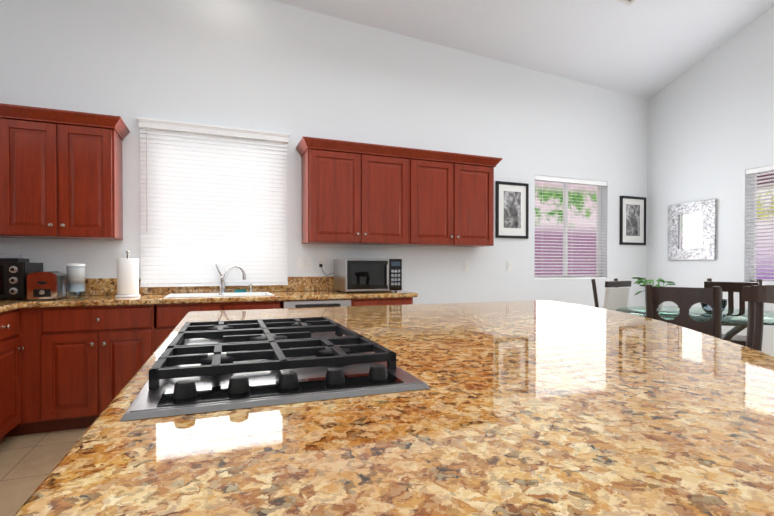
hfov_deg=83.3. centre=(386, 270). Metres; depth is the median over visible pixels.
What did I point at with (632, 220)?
picture frame
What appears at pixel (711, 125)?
wall
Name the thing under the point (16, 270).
toaster oven
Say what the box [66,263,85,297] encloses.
pitcher
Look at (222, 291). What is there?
sink
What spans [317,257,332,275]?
outlet
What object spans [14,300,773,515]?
island countertop
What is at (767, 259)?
window blind
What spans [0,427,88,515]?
floor
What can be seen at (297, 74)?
wall
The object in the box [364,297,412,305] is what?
base cabinet
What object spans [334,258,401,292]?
microwave
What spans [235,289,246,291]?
sponge
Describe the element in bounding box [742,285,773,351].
dining chair
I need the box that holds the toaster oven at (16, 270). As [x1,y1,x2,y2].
[0,254,42,299]
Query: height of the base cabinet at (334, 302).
0.880 m
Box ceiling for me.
[272,0,773,99]
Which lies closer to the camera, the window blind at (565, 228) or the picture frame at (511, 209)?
the picture frame at (511, 209)
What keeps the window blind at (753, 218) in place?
attached to the wall at (711, 125)
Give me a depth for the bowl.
3.72 m
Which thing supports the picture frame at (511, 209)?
attached to the wall at (297, 74)
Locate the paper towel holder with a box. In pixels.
[115,251,139,296]
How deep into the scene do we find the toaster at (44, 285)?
3.05 m
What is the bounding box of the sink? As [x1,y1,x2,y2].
[164,264,273,297]
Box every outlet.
[115,256,124,269]
[298,257,312,268]
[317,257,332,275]
[464,261,469,270]
[507,261,511,270]
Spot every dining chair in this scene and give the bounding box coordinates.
[591,278,631,310]
[645,284,721,338]
[704,278,761,345]
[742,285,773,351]
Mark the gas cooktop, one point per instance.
(205, 366)
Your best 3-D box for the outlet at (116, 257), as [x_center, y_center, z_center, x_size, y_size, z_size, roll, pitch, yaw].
[-2.233,-0.068,3.641,0.075,0.118,0.009,0,1,-21]
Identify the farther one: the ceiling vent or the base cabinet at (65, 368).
the ceiling vent
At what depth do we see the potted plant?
4.08 m
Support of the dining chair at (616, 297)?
on the floor
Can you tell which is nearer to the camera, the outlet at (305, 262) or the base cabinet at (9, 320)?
the base cabinet at (9, 320)
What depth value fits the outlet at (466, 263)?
4.86 m
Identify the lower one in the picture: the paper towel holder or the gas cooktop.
the gas cooktop
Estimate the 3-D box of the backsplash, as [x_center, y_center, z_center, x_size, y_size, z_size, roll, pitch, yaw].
[-1.615,0.129,3.876,3.577,0.139,0.018,0,1,-21]
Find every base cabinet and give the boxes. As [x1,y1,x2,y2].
[0,309,19,443]
[20,307,55,434]
[52,304,175,430]
[168,317,182,334]
[264,299,363,308]
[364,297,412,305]
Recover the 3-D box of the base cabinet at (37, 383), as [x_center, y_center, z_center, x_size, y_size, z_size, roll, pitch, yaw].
[-2.776,0.687,3.077,0.832,0.880,0.673,0,1,-21]
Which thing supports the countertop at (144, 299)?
on the base cabinet at (37, 383)
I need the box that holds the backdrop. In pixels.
[534,181,596,275]
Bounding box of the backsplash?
[66,276,333,294]
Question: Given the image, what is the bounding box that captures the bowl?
[700,299,727,312]
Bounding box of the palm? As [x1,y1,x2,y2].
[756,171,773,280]
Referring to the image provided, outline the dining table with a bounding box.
[616,306,773,340]
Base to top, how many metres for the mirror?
0.710 m
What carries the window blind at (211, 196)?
attached to the wall at (297, 74)
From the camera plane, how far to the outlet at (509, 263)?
5.07 m
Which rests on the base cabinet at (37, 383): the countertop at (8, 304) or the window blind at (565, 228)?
the countertop at (8, 304)
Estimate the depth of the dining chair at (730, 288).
4.37 m
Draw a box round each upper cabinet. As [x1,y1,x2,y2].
[0,103,129,239]
[300,140,419,245]
[416,152,495,246]
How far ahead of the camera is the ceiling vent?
4.36 m
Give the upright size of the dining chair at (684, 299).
1.037 m
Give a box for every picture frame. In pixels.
[495,181,528,238]
[619,196,645,244]
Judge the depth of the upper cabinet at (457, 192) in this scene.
4.44 m
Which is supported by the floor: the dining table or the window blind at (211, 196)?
the dining table
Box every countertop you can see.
[0,291,417,307]
[0,301,23,312]
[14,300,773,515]
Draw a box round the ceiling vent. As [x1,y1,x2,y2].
[617,0,635,5]
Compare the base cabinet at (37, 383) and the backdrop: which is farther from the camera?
the backdrop
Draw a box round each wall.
[0,0,647,307]
[647,6,773,355]
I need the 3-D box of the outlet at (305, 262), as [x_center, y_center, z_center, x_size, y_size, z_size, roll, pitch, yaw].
[-0.791,-0.073,4.204,0.145,0.118,0.011,0,1,-21]
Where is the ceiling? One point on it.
(646, 49)
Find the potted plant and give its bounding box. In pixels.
[632,277,675,309]
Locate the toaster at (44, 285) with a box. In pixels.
[27,271,66,299]
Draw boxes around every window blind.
[137,117,289,286]
[534,175,606,279]
[746,165,773,284]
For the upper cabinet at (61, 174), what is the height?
0.920 m
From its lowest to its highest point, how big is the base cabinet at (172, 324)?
0.700 m
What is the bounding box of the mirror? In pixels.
[668,199,716,259]
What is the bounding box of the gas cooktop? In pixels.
[120,317,429,420]
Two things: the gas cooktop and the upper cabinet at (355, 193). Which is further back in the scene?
the upper cabinet at (355, 193)

